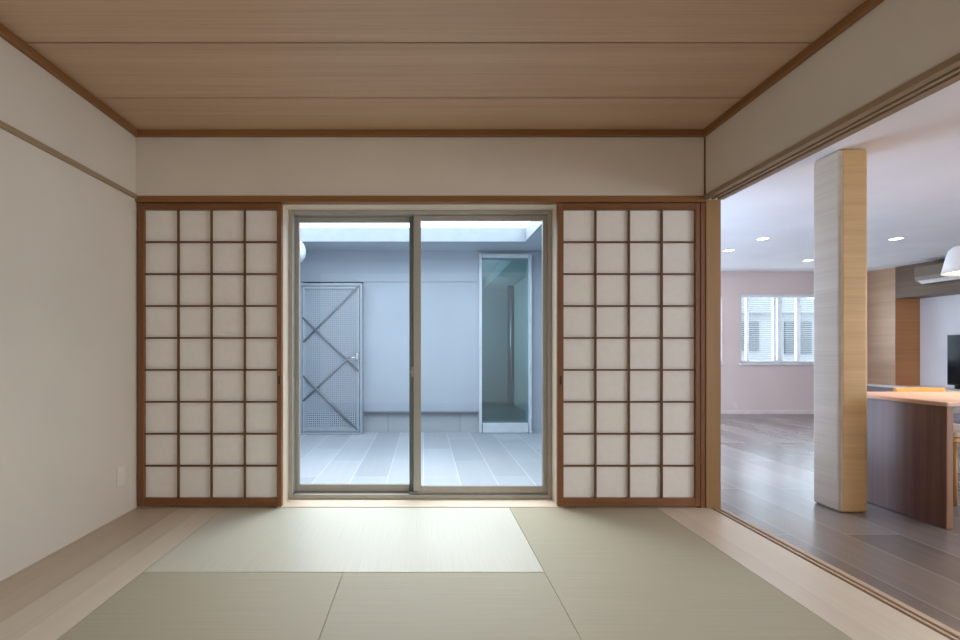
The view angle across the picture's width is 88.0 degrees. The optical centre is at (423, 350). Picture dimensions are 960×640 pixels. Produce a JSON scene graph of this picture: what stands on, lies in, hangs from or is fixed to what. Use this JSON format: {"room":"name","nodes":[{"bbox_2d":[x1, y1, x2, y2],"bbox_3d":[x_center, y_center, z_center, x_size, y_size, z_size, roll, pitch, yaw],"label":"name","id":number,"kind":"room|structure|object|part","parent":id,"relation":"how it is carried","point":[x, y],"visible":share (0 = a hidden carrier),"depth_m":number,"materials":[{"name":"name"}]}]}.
{"room":"traditional dwelling","nodes":[
{"label":"traditional dwelling","id":0,"kind":"room"},
{"bbox_2d":[0,37,139,580],"bbox_3d":[-1.898,-0.200,1.276,0.120,2.500,4.352,0,0,0],"label":"wall","id":1,"kind":"structure","parent":0,"point":[68,237],"depth_m":2.50,"materials":[{"name":"beige paint"}]},
{"bbox_2d":[0,120,136,198],"bbox_3d":[-1.831,-0.981,1.121,0.014,0.030,4.042,0,0,0],"label":"trim","id":2,"kind":"structure","parent":1,"relation":"attached to","point":[3,125],"depth_m":2.49,"materials":[{"name":"brown wood"}]},
{"bbox_2d":[0,23,137,134],"bbox_3d":[-1.822,-1.381,1.110,0.032,0.037,4.020,0,0,0],"label":"trim","id":3,"kind":"structure","parent":1,"relation":"attached to","point":[6,34],"depth_m":2.47,"materials":[{"name":"brown wood"}]},
{"bbox_2d":[117,465,124,487],"bbox_3d":[-1.834,0.757,2.990,0.008,0.120,0.076,0,0,0],"label":"outlet plate","id":4,"kind":"object","parent":1,"relation":"attached to","point":[120,470],"visible":1,"depth_m":2.98,"materials":[{"name":"white plastic"}]},
{"bbox_2d":[300,251,541,431],"bbox_3d":[-0.775,-0.215,7.625,5.050,2.570,2.250,0,0,0],"label":"wall","id":5,"kind":"structure","parent":0,"point":[449,279],"depth_m":6.50,"materials":[{"name":"white paint"}]},
{"bbox_2d":[300,283,363,434],"bbox_3d":[-1.199,0.101,6.380,0.811,1.937,0.281,0,0,0],"label":"gate","id":6,"kind":"object","parent":5,"relation":"attached to","point":[325,289],"visible":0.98,"depth_m":6.33,"materials":[{"name":"grey metal"}]},
{"bbox_2d":[300,221,541,250],"bbox_3d":[-0.720,-1.387,6.480,4.960,0.165,4.540,0,0,0],"label":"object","id":7,"kind":"object","parent":5,"relation":"attached to","point":[529,238],"visible":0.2,"depth_m":5.89,"materials":[{"name":"metal"}]},
{"bbox_2d":[364,411,478,413],"bbox_3d":[-0.033,0.808,6.495,1.514,0.024,0.050,0,0,0],"label":"trim","id":8,"kind":"structure","parent":5,"relation":"attached to","point":[365,412],"depth_m":6.47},
{"bbox_2d":[478,254,531,432],"bbox_3d":[1.060,-0.099,6.530,0.686,2.328,0.220,0,0,0],"label":"door","id":9,"kind":"structure","parent":5,"relation":"in","point":[483,426],"depth_m":6.42,"materials":[{"name":"white paint"}]},
{"bbox_2d":[136,137,716,507],"bbox_3d":[0.028,-0.200,3.232,3.731,2.500,0.160,0,0,0],"label":"wall","id":10,"kind":"structure","parent":0,"point":[165,166],"depth_m":3.15,"materials":[{"name":"beige paint"}]},
{"bbox_2d":[283,205,555,504],"bbox_3d":[-0.025,0.028,3.279,1.825,1.944,0.182,0,0,0],"label":"trim","id":11,"kind":"structure","parent":10,"relation":"attached to","point":[285,210],"depth_m":3.25,"materials":[{"name":"beige wood"}]},
{"bbox_2d":[277,499,562,507],"bbox_3d":[-0.025,1.022,3.261,1.825,0.056,0.217,0,0,0],"label":"trim","id":12,"kind":"structure","parent":10,"relation":"attached to","point":[291,503],"depth_m":3.22,"materials":[{"name":"beige wood"}]},
{"bbox_2d":[137,203,282,506],"bbox_3d":[-1.371,0.025,3.168,0.922,1.938,0.035,0,0,0],"label":"screen","id":13,"kind":"object","parent":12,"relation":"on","point":[210,275],"visible":1,"depth_m":3.17,"materials":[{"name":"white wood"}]},
{"bbox_3d":[-1.363,-0.923,3.170,0.849,0.042,0.032,0,0,0],"label":"rail","id":14,"kind":"part","parent":13,"relation":"part of","materials":[{"name":"brown wood"}]},
{"bbox_3d":[-1.363,0.967,3.170,0.849,0.054,0.032,0,0,0],"label":"rail","id":15,"kind":"part","parent":13,"relation":"part of","materials":[{"name":"brown wood"}]},
{"bbox_2d":[556,203,699,506],"bbox_3d":[1.308,0.025,3.168,0.909,1.938,0.035,0,0,0],"label":"screen","id":16,"kind":"object","parent":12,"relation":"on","point":[628,274],"visible":1,"depth_m":3.17,"materials":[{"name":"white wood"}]},
{"bbox_3d":[1.312,-0.923,3.170,0.844,0.042,0.032,0,0,0],"label":"rail","id":17,"kind":"part","parent":16,"relation":"part of","materials":[{"name":"brown wood"}]},
{"bbox_3d":[1.312,0.967,3.170,0.844,0.054,0.032,0,0,0],"label":"rail","id":18,"kind":"part","parent":16,"relation":"part of","materials":[{"name":"brown wood"}]},
{"bbox_2d":[283,204,556,209],"bbox_3d":[-0.025,-0.965,3.284,1.825,0.041,0.172,0,0,0],"label":"trim","id":19,"kind":"structure","parent":10,"relation":"attached to","point":[288,206],"depth_m":3.23,"materials":[{"name":"beige wood"}]},
{"bbox_2d":[135,196,705,203],"bbox_3d":[-0.022,-0.968,3.168,3.631,0.040,0.057,0,0,0],"label":"trim","id":20,"kind":"structure","parent":10,"relation":"attached to","point":[140,199],"depth_m":3.14,"materials":[{"name":"brown wood"}]},
{"bbox_2d":[134,130,706,136],"bbox_3d":[-0.022,-1.381,3.136,3.631,0.037,0.032,0,0,0],"label":"trim","id":21,"kind":"structure","parent":10,"relation":"attached to","point":[141,133],"depth_m":3.12,"materials":[{"name":"brown wood"}]},
{"bbox_2d":[697,202,704,507],"bbox_3d":[1.779,0.036,3.174,0.030,1.968,0.047,0,0,0],"label":"trim","id":22,"kind":"structure","parent":10,"relation":"attached to","point":[702,204],"depth_m":3.15,"materials":[{"name":"brown wood"}]},
{"bbox_2d":[704,137,705,194],"bbox_3d":[1.790,-1.176,3.148,0.007,0.372,0.007,0,0,0],"label":"trim","id":23,"kind":"structure","parent":10,"relation":"attached to","point":[704,137],"depth_m":3.15,"materials":[{"name":"brown wood"}]},
{"bbox_2d":[0,0,865,129],"bbox_3d":[-0.022,-1.425,1.126,3.631,0.050,4.052,0,0,0],"label":"ceiling","id":24,"kind":"structure","parent":0,"point":[156,64],"depth_m":2.34,"materials":[{"name":"brown wood"}]},
{"bbox_2d":[0,414,959,639],"bbox_3d":[2.841,1.060,2.875,9.358,0.120,10.150,0,0,0],"label":"floor","id":25,"kind":"structure","parent":0,"point":[44,600],"depth_m":2.48,"materials":[{"name":"brown wood"}]},
{"bbox_2d":[58,573,342,639],"bbox_3d":[-0.819,1.027,1.323,0.906,0.056,1.815,0,0,0],"label":"mat","id":26,"kind":"object","parent":25,"relation":"on","point":[153,606],"visible":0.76,"depth_m":1.91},
{"bbox_2d":[143,508,543,572],"bbox_3d":[-0.363,1.027,2.693,1.816,0.056,0.916,0,0,0],"label":"mat","id":27,"kind":"object","parent":25,"relation":"on","point":[235,540],"visible":0.76,"depth_m":2.59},
{"bbox_2d":[319,573,580,639],"bbox_3d":[0.090,1.027,1.323,0.909,0.056,1.815,0,0,0],"label":"mat","id":28,"kind":"object","parent":25,"relation":"on","point":[365,606],"visible":1,"depth_m":1.91,"materials":[{"name":"beige wicker"}]},
{"bbox_2d":[510,508,851,639],"bbox_3d":[1.016,1.027,2.242,0.940,0.056,1.819,0,0,0],"label":"mat","id":29,"kind":"object","parent":25,"relation":"on","point":[615,573],"visible":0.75,"depth_m":2.12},
{"bbox_2d":[705,200,720,508],"bbox_3d":[1.845,0.043,3.250,0.096,2.015,0.204,0,0,0],"label":"pillar","id":30,"kind":"structure","parent":25,"relation":"on","point":[712,207],"depth_m":3.15,"materials":[{"name":"brown wood"}]},
{"bbox_2d":[713,508,959,639],"bbox_3d":[1.863,1.030,1.126,0.083,0.060,4.052,0,0,0],"label":"trim","id":31,"kind":"structure","parent":25,"relation":"on","point":[944,630],"depth_m":2.14,"materials":[{"name":"brown wood"}]},
{"bbox_2d":[814,149,866,511],"bbox_3d":[2.659,-0.126,3.160,0.175,2.255,0.223,0,0,0],"label":"column","id":32,"kind":"structure","parent":25,"relation":"on","point":[840,177],"depth_m":3.05,"materials":[{"name":"brown wood"}]},
{"bbox_2d":[867,392,959,528],"bbox_3d":[3.822,0.642,3.098,1.855,0.716,0.725,0,0,0],"label":"kitchen counter","id":33,"kind":"object","parent":25,"relation":"on","point":[910,434],"visible":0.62,"depth_m":2.98,"materials":[{"name":"brown wood"}]},
{"bbox_2d":[867,384,959,423],"bbox_3d":[7.159,0.759,6.000,0.518,0.486,3.600,0,0,0],"label":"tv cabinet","id":34,"kind":"object","parent":25,"relation":"on","point":[870,387],"visible":0.2,"depth_m":7.29,"materials":[{"name":"wood"}]},
{"bbox_3d":[6.914,0.738,7.332,0.012,0.364,0.875,0,0,0],"label":"door","id":35,"kind":"part","parent":34,"relation":"part of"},
{"bbox_2d":[947,335,959,388],"bbox_3d":[7.320,0.146,6.373,0.160,0.739,1.045,0,0,0],"label":"television","id":36,"kind":"object","parent":34,"relation":"on","point":[953,341],"visible":1,"depth_m":6.81,"materials":[{"name":"black plastic"}]},
{"bbox_3d":[6.914,0.738,6.447,0.012,0.364,0.875,0,0,0],"label":"door","id":37,"kind":"part","parent":34,"relation":"part of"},
{"bbox_2d":[893,387,959,505],"bbox_3d":[3.660,0.637,3.456,0.456,0.729,0.527,0,0,0],"label":"dining chair","id":38,"kind":"object","parent":25,"relation":"on","point":[956,427],"visible":0.33,"depth_m":3.21,"materials":[{"name":"orange wood"}]},
{"bbox_3d":[3.660,0.310,3.676,0.385,0.076,0.087,0,0,0],"label":"rail","id":39,"kind":"part","parent":38,"relation":"part of","materials":[{"name":"orange wood"}]},
{"bbox_3d":[3.453,0.797,3.222,0.039,0.407,0.061,0,0,44],"label":"leg","id":40,"kind":"part","parent":38,"relation":"part of","materials":[{"name":"brown wood"}]},
{"bbox_3d":[3.660,0.580,3.420,0.450,0.030,0.440,0,0,0],"label":"seat","id":41,"kind":"part","parent":38,"relation":"part of","materials":[{"name":"orange wood"}]},
{"bbox_2d":[953,423,959,436],"bbox_3d":[3.660,0.545,3.415,0.430,0.040,0.410,0,0,0],"label":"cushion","id":42,"kind":"object","parent":38,"relation":"on","point":[956,427],"depth_m":3.26,"materials":[{"name":"beige fabric"}]},
{"bbox_2d":[482,260,525,410],"bbox_3d":[1.050,-0.170,8.370,1.700,2.540,3.460,0,0,0],"label":"wall","id":43,"kind":"structure","parent":0,"point":[496,275],"depth_m":10.00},
{"bbox_2d":[507,286,513,403],"bbox_3d":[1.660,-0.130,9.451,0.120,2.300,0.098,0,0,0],"label":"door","id":44,"kind":"structure","parent":43,"relation":"in","point":[510,289],"depth_m":9.46,"materials":[{"name":"metal"}]},
{"bbox_2d":[482,401,525,420],"bbox_3d":[1.010,1.060,8.320,1.420,0.080,3.360,0,0,0],"label":"floor","id":45,"kind":"structure","parent":0,"point":[491,410],"depth_m":8.19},
{"bbox_2d":[721,272,867,409],"bbox_3d":[4.728,-0.112,7.920,5.645,2.383,0.140,0,0,0],"label":"wall","id":46,"kind":"structure","parent":0,"point":[752,387],"depth_m":7.85,"materials":[{"name":"paint"}]},
{"bbox_2d":[721,410,813,413],"bbox_3d":[4.478,0.971,7.844,5.145,0.062,0.012,0,0,0],"label":"baseboard","id":47,"kind":"structure","parent":46,"relation":"attached to","point":[722,411],"depth_m":7.84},
{"bbox_2d":[739,298,813,364],"bbox_3d":[5.897,-0.340,7.895,1.780,1.132,0.150,0,0,0],"label":"window","id":48,"kind":"structure","parent":46,"relation":"in","point":[776,309],"depth_m":7.91,"materials":[{"name":"white plastic"}]},
{"bbox_3d":[5.597,-0.357,7.935,0.860,1.016,0.050,0,0,0],"label":"sash","id":49,"kind":"part","parent":48,"relation":"part of","materials":[{"name":"white plastic"}]},
{"bbox_3d":[5.897,0.208,7.860,1.780,0.035,0.080,0,0,0],"label":"sill","id":50,"kind":"part","parent":48,"relation":"part of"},
{"bbox_2d":[741,294,813,362],"bbox_3d":[5.897,-0.359,7.875,1.710,1.088,0.041,0,0,0],"label":"window blind","id":51,"kind":"object","parent":48,"relation":"attached to","point":[742,295],"visible":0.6,"depth_m":7.86,"materials":[{"name":"white plastic"}]},
{"bbox_3d":[5.897,-0.877,7.875,1.710,0.053,0.041,0,0,0],"label":"head rail","id":52,"kind":"part","parent":51,"relation":"part of","materials":[{"name":"white plastic"}]},
{"bbox_3d":[5.897,0.177,7.872,1.704,0.016,0.024,0,0,0],"label":"rail","id":53,"kind":"part","parent":51,"relation":"part of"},
{"bbox_3d":[5.897,-0.357,7.935,1.720,1.096,0.070,0,0,0],"label":"frame","id":54,"kind":"part","parent":48,"relation":"part of","materials":[{"name":"white plastic"}]},
{"bbox_2d":[706,0,959,193],"bbox_3d":[1.851,-1.220,1.126,0.115,0.460,4.052,0,0,0],"label":"wall","id":55,"kind":"structure","parent":0,"point":[896,42],"depth_m":2.12,"materials":[{"name":"beige paint"}]},
{"bbox_2d":[703,0,884,134],"bbox_3d":[1.777,-1.381,1.110,0.032,0.037,4.020,0,0,0],"label":"trim","id":56,"kind":"structure","parent":55,"relation":"attached to","point":[867,6],"depth_m":2.32,"materials":[{"name":"brown wood"}]},
{"bbox_2d":[703,53,959,199],"bbox_3d":[1.845,-0.981,1.126,0.134,0.031,4.052,0,0,0],"label":"trim","id":57,"kind":"structure","parent":55,"relation":"attached to","point":[946,73],"depth_m":2.10,"materials":[{"name":"brown wood"}]},
{"bbox_2d":[716,80,959,271],"bbox_3d":[4.713,-1.293,2.875,5.615,0.080,10.150,0,0,0],"label":"ceiling","id":58,"kind":"structure","parent":0,"point":[913,153],"depth_m":4.11,"materials":[{"name":"paint"}]},
{"bbox_2d":[755,237,770,239],"bbox_3d":[3.769,-1.249,5.492,0.104,0.008,0.104,0,0,0],"label":"recessed light","id":59,"kind":"object","parent":58,"relation":"in","point":[761,238],"visible":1,"depth_m":5.48,"materials":[{"name":"white plastic"}]},
{"bbox_2d":[887,237,904,239],"bbox_3d":[5.248,-1.249,5.492,0.104,0.008,0.104,0,0,0],"label":"recessed light","id":60,"kind":"object","parent":58,"relation":"in","point":[895,238],"visible":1,"depth_m":5.48,"materials":[{"name":"white plastic"}]},
{"bbox_2d":[895,258,959,298],"bbox_3d":[7.235,-1.019,4.695,0.370,0.468,5.390,0,0,0],"label":"beam","id":61,"kind":"structure","parent":58,"relation":"attached to","point":[906,287],"depth_m":7.10,"materials":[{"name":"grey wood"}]},
{"bbox_2d":[914,262,959,284],"bbox_3d":[6.938,-1.050,6.490,0.225,0.250,0.780,0,0,0],"label":"air conditioner","id":62,"kind":"object","parent":61,"relation":"attached to","point":[929,274],"visible":0.76,"depth_m":6.67,"materials":[{"name":"white plastic"}]},
{"bbox_2d":[941,245,959,275],"bbox_3d":[3.530,-0.876,3.100,0.400,0.754,0.400,0,0,0],"label":"pendant lamp","id":63,"kind":"object","parent":58,"relation":"hanging from","point":[951,266],"visible":1,"depth_m":3.14,"materials":[{"name":"white plastic"}]},
{"bbox_2d":[868,267,919,385],"bbox_3d":[7.235,-0.126,7.620,0.370,2.255,0.460,0,0,0],"label":"wall","id":64,"kind":"structure","parent":0,"point":[893,324],"depth_m":7.46,"materials":[{"name":"brown wood"}]},
{"bbox_2d":[920,294,959,387],"bbox_3d":[7.480,-0.112,2.825,0.120,2.383,10.050,0,0,0],"label":"wall","id":65,"kind":"structure","parent":0,"point":[939,316],"depth_m":7.15,"materials":[{"name":"white paint"}]},
{"bbox_3d":[-1.830,-0.215,4.975,0.140,2.570,3.050,0,0,0],"label":"wall","id":66,"kind":"structure","parent":0,"visible":0},
{"bbox_2d":[300,241,305,262],"bbox_3d":[-1.570,-1.158,5.750,0.381,0.310,0.310,0,0,0],"label":"vent hood","id":67,"kind":"object","parent":66,"relation":"attached to","point":[302,247],"visible":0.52,"depth_m":5.70,"materials":[{"name":"white paint"}]},
{"bbox_3d":[-0.019,-0.340,3.381,3.838,2.820,0.138,0,0,0],"label":"wall","id":68,"kind":"structure","parent":0,"visible":0},
{"bbox_2d":[289,210,551,498],"bbox_3d":[-0.025,0.025,3.370,1.765,1.938,0.120,0,0,0],"label":"sliding door frame","id":69,"kind":"structure","parent":68,"relation":"in","point":[414,489],"depth_m":3.33,"materials":[{"name":"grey metal"}]},
{"bbox_3d":[-0.454,0.024,3.388,0.857,1.880,0.032,0,0,0],"label":"sash","id":70,"kind":"part","parent":69,"relation":"part of","materials":[{"name":"clear glass"}]},
{"bbox_3d":[0.381,0.024,3.344,0.901,1.880,0.032,0,0,0],"label":"sash","id":71,"kind":"part","parent":69,"relation":"part of","materials":[{"name":"clear glass"}]},
{"label":"outside","id":72,"kind":"structure","parent":0,"visible":0},
{"bbox_2d":[300,413,541,484],"bbox_3d":[-0.825,1.120,6.515,5.150,0.100,6.170,0,0,0],"label":"patio floor","id":73,"kind":"structure","parent":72,"point":[447,458],"depth_m":4.96,"materials":[{"name":"tile"}]},
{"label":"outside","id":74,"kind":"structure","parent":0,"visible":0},
{"bbox_2d":[741,298,813,358],"bbox_3d":[11.700,0.900,19.400,6.200,6.200,5.200,0,0,0],"label":"building","id":75,"kind":"structure","parent":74,"point":[759,314],"depth_m":16.95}
]}

